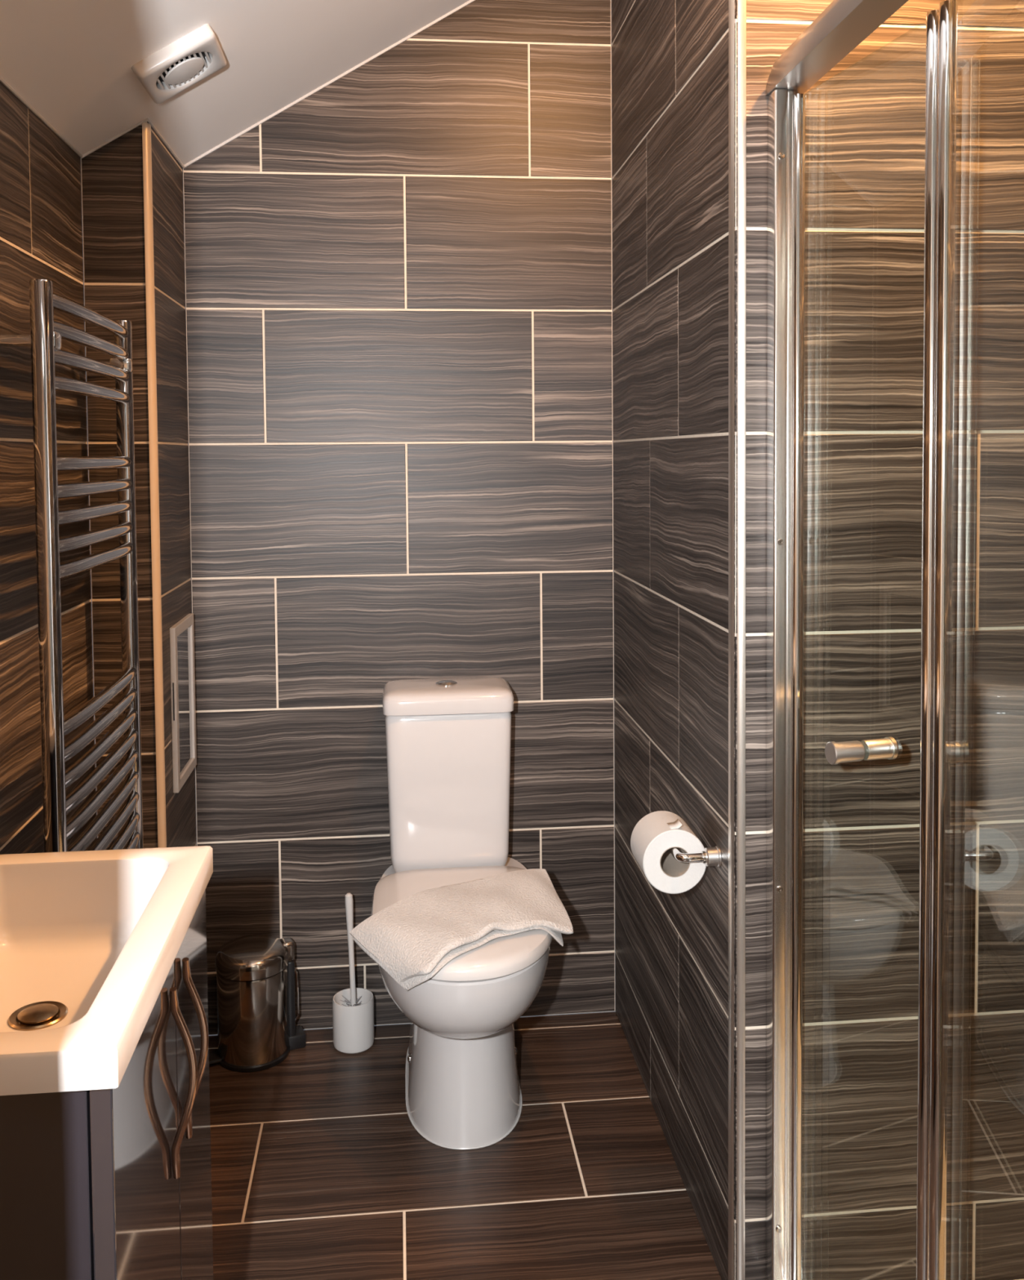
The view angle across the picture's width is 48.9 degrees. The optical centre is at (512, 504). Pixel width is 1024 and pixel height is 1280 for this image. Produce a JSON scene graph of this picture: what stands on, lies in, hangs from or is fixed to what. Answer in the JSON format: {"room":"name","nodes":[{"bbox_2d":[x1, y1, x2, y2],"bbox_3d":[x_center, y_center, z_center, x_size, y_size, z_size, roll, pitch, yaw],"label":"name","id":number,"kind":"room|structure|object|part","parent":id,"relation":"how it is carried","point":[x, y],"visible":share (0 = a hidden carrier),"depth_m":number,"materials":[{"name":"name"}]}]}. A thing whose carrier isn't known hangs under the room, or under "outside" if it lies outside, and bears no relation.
{"room":"bathroom","nodes":[
{"label":"bathroom","id":0,"kind":"room"},
{"bbox_2d":[0,81,97,854],"bbox_3d":[-0.756,0.324,1.361,0.060,1.897,1.632,-1,3,-6],"label":"wall","id":1,"kind":"structure","parent":0,"point":[41,229],"depth_m":1.81,"materials":[{"name":"brown tile"}]},
{"bbox_2d":[0,76,82,157],"bbox_3d":[-0.732,-0.624,1.322,0.006,0.005,1.632,-1,3,-6],"label":"trim","id":2,"kind":"structure","parent":1,"relation":"attached to","point":[8,86],"depth_m":1.87,"materials":[{"name":"white plastic"}]},
{"bbox_2d":[0,279,143,852],"bbox_3d":[-0.722,0.310,1.867,0.106,1.280,0.514,-1,3,-6],"label":"towel radiator","id":3,"kind":"object","parent":1,"relation":"attached to","point":[44,340],"visible":0.76,"depth_m":1.74,"materials":[{"name":"silver metal"}]},
{"bbox_2d":[80,121,157,849],"bbox_3d":[-0.752,0.251,2.204,0.123,1.970,0.050,-1,3,-6],"label":"wall","id":4,"kind":"structure","parent":0,"point":[112,175],"depth_m":2.16,"materials":[{"name":"brown tile"}]},
{"bbox_2d":[146,121,196,847],"bbox_3d":[-0.725,0.243,2.362,0.040,1.971,0.356,-1,3,-6],"label":"wall","id":5,"kind":"structure","parent":0,"point":[166,171],"depth_m":2.33,"materials":[{"name":"brown tile"}]},
{"bbox_2d":[80,117,184,168],"bbox_3d":[-0.772,-0.702,2.313,0.130,0.079,0.363,-1,3,-6],"label":"trim","id":6,"kind":"structure","parent":5,"relation":"attached to","point":[147,119],"depth_m":2.14,"materials":[{"name":"white plastic"}]},
{"bbox_2d":[142,122,166,848],"bbox_3d":[-0.690,0.255,2.190,0.013,1.962,0.016,-1,3,-6],"label":"trim","id":7,"kind":"structure","parent":5,"relation":"attached to","point":[146,127],"depth_m":2.17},
{"bbox_2d":[169,613,196,793],"bbox_3d":[-0.701,0.417,2.402,0.011,0.340,0.214,-1,3,-6],"label":"access hatch","id":8,"kind":"object","parent":5,"relation":"attached to","point":[181,633],"visible":1,"depth_m":2.39,"materials":[{"name":"white plastic"}]},
{"bbox_3d":[-0.703,0.417,2.402,0.005,0.296,0.169,-1,3,-6],"label":"panel","id":9,"kind":"part","parent":8,"relation":"part of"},
{"bbox_2d":[0,0,469,215],"bbox_3d":[0.245,-0.936,1.579,2.167,0.680,2.169,-1,3,-6],"label":"ceiling","id":10,"kind":"structure","parent":0,"point":[72,61],"depth_m":2.04,"materials":[{"name":"white paint"}]},
{"bbox_2d":[131,23,226,103],"bbox_3d":[-0.583,-0.772,1.981,0.139,0.096,0.151,-1,3,-6],"label":"ceiling vent","id":11,"kind":"object","parent":10,"relation":"in","point":[197,55],"visible":1,"depth_m":1.95,"materials":[{"name":"white plastic"}]},
{"bbox_2d":[332,987,373,1053],"bbox_3d":[-0.358,1.163,2.537,0.092,0.109,0.092,-1,3,-6],"label":"pot","id":12,"kind":"object","parent":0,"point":[353,1011],"depth_m":2.50,"materials":[{"name":"white plastic"}]},
{"bbox_2d":[182,0,614,1035],"bbox_3d":[-0.248,-0.011,2.610,0.965,2.450,0.060,-1,3,-6],"label":"wall","id":13,"kind":"structure","parent":0,"point":[398,279],"depth_m":2.58,"materials":[{"name":"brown tile"}]},
{"bbox_2d":[183,0,475,167],"bbox_3d":[-0.331,-0.991,2.527,0.810,0.484,0.007,-1,3,-6],"label":"trim","id":14,"kind":"structure","parent":13,"relation":"attached to","point":[469,1],"depth_m":2.52,"materials":[{"name":"white plastic"}]},
{"bbox_2d":[208,1011,721,1279],"bbox_3d":[0.287,1.292,1.338,1.987,0.050,2.689,-1,3,-6],"label":"floor","id":15,"kind":"structure","parent":0,"point":[320,1167],"depth_m":2.07,"materials":[{"name":"brown tile"}]},
{"bbox_2d":[0,888,213,1279],"bbox_3d":[-0.503,0.869,1.126,0.379,0.826,0.446,-1,3,-6],"label":"vanity cabinet","id":16,"kind":"object","parent":15,"relation":"on","point":[115,1184],"visible":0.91,"depth_m":0.96,"materials":[{"name":"paint"}]},
{"bbox_2d":[0,845,213,1095],"bbox_3d":[-0.515,0.481,1.108,0.360,0.118,0.470,-1,3,-6],"label":"basin","id":17,"kind":"object","parent":16,"relation":"in","point":[91,941],"visible":0.9,"depth_m":1.22,"materials":[{"name":"ceramic"}]},
{"bbox_3d":[-0.340,0.830,1.045,0.018,0.737,0.254,-1,3,-6],"label":"door","id":18,"kind":"part","parent":16,"relation":"part of","materials":[{"name":"paint"}]},
{"bbox_3d":[-0.330,0.581,1.131,0.026,0.193,0.020,-1,3,-6],"label":"handle","id":19,"kind":"part","parent":16,"relation":"part of","materials":[{"name":"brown metal"}]},
{"bbox_3d":[-0.363,0.821,1.267,0.018,0.737,0.189,-1,3,-6],"label":"door","id":20,"kind":"part","parent":16,"relation":"part of","materials":[{"name":"paint"}]},
{"bbox_3d":[-0.336,0.578,1.198,0.026,0.193,0.020,-1,3,-6],"label":"handle","id":21,"kind":"part","parent":16,"relation":"part of","materials":[{"name":"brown metal"}]},
{"bbox_2d":[208,934,306,1072],"bbox_3d":[-0.572,1.097,2.501,0.218,0.250,0.159,-1,3,-6],"label":"pedal bin","id":22,"kind":"object","parent":15,"relation":"on","point":[257,1030],"visible":0.99,"depth_m":2.44,"materials":[{"name":"silver metal"}]},
{"bbox_3d":[-0.576,0.997,2.496,0.159,0.049,0.159,-1,3,-6],"label":"lid","id":23,"kind":"part","parent":22,"relation":"part of","materials":[{"name":"metal"}]},
{"bbox_3d":[-0.486,1.097,2.525,0.014,0.126,0.007,0,3,10],"label":"carry handle","id":24,"kind":"part","parent":22,"relation":"part of","materials":[{"name":"silver metal"}]},
{"bbox_2d":[332,893,373,1053],"bbox_3d":[-0.359,1.045,2.532,0.092,0.346,0.092,-1,3,-6],"label":"toilet brush","id":25,"kind":"object","parent":15,"relation":"on","point":[353,1008],"visible":0.99,"depth_m":2.51,"materials":[{"name":"white plastic"}]},
{"bbox_3d":[-0.363,1.026,2.530,0.022,0.307,0.018,-1,3,-6],"label":"handle","id":26,"kind":"part","parent":25,"relation":"part of","materials":[{"name":"white plastic"}]},
{"bbox_2d":[371,677,552,1149],"bbox_3d":[-0.106,0.816,2.297,0.358,0.822,0.656,-1,3,-6],"label":"toilet","id":27,"kind":"object","parent":15,"relation":"on","point":[448,740],"visible":0.88,"depth_m":2.37,"materials":[{"name":"white ceramic"}]},
{"bbox_3d":[-0.145,0.426,2.516,0.287,0.051,0.178,-1,3,-6],"label":"cistern lid","id":28,"kind":"part","parent":27,"relation":"part of","materials":[{"name":"white ceramic"}]},
{"bbox_2d":[349,868,573,991],"bbox_3d":[-0.059,0.804,2.170,0.434,0.105,0.277,-2,3,-34],"label":"towel","id":29,"kind":"object","parent":27,"relation":"on","point":[411,939],"visible":1,"depth_m":2.10,"materials":[{"name":"white fabric"}]},
{"bbox_3d":[-0.098,0.808,2.212,0.358,0.036,0.486,-1,3,-6],"label":"lid","id":30,"kind":"part","parent":27,"relation":"part of","materials":[{"name":"plastic"}]},
{"bbox_3d":[0.858,1.254,1.319,0.854,0.018,0.936,-1,3,-6],"label":"shower tray","id":31,"kind":"object","parent":15,"relation":"on","visible":0},
{"bbox_2d":[764,0,957,1279],"bbox_3d":[0.486,0.307,1.240,0.117,1.886,0.937,-1,3,-6],"label":"shower door","id":32,"kind":"structure","parent":31,"relation":"on","point":[842,25],"depth_m":1.51,"materials":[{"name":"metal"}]},
{"bbox_3d":[0.447,-0.609,1.198,0.053,0.052,0.932,-1,3,-6],"label":"head rail","id":33,"kind":"part","parent":32,"relation":"part of","materials":[{"name":"metal"}]},
{"bbox_3d":[0.444,0.331,1.504,0.044,0.030,0.030,-1,3,-15],"label":"knob","id":34,"kind":"part","parent":32,"relation":"part of","materials":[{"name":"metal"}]},
{"bbox_3d":[0.493,0.330,1.518,0.044,0.030,0.030,-1,3,-15],"label":"knob","id":35,"kind":"part","parent":32,"relation":"part of","materials":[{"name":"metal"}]},
{"bbox_2d":[611,0,736,1279],"bbox_3d":[0.321,0.004,2.161,0.075,2.450,0.950,-1,3,-6],"label":"wall","id":36,"kind":"structure","parent":0,"point":[669,58],"depth_m":2.05,"materials":[{"name":"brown tile"}]},
{"bbox_2d":[668,845,721,866],"bbox_3d":[0.287,0.558,1.850,0.070,0.032,0.158,-1,3,-6],"label":"toilet roll holder","id":37,"kind":"object","parent":36,"relation":"attached to","point":[710,856],"visible":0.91,"depth_m":1.78,"materials":[{"name":"metal"}]},
{"bbox_2d":[630,810,706,893],"bbox_3d":[0.257,0.571,1.862,0.105,0.112,0.100,-1,3,-6],"label":"toilet roll","id":38,"kind":"object","parent":37,"relation":"on","point":[655,833],"visible":0.96,"depth_m":1.82,"materials":[{"name":"paper"}]},
{"bbox_3d":[0.282,0.558,1.854,0.063,0.014,0.149,-1,3,-6],"label":"arm","id":39,"kind":"part","parent":37,"relation":"part of","materials":[{"name":"silver metal"}]},
{"bbox_3d":[0.317,0.560,1.790,0.022,0.032,0.032,-1,3,-6],"label":"wall plate","id":40,"kind":"part","parent":37,"relation":"part of","materials":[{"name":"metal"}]},
{"bbox_2d":[728,0,746,1279],"bbox_3d":[0.338,0.025,1.693,0.019,2.449,0.024,-1,3,-6],"label":"trim","id":41,"kind":"structure","parent":36,"relation":"attached to","point":[741,4],"depth_m":1.70,"materials":[{"name":"silver metal"}]},
{"bbox_2d":[720,0,1023,1279],"bbox_3d":[0.776,0.018,1.767,0.897,2.450,0.075,-1,3,-6],"label":"wall","id":42,"kind":"structure","parent":0,"point":[864,117],"depth_m":1.72,"materials":[{"name":"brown tile"}]}
]}

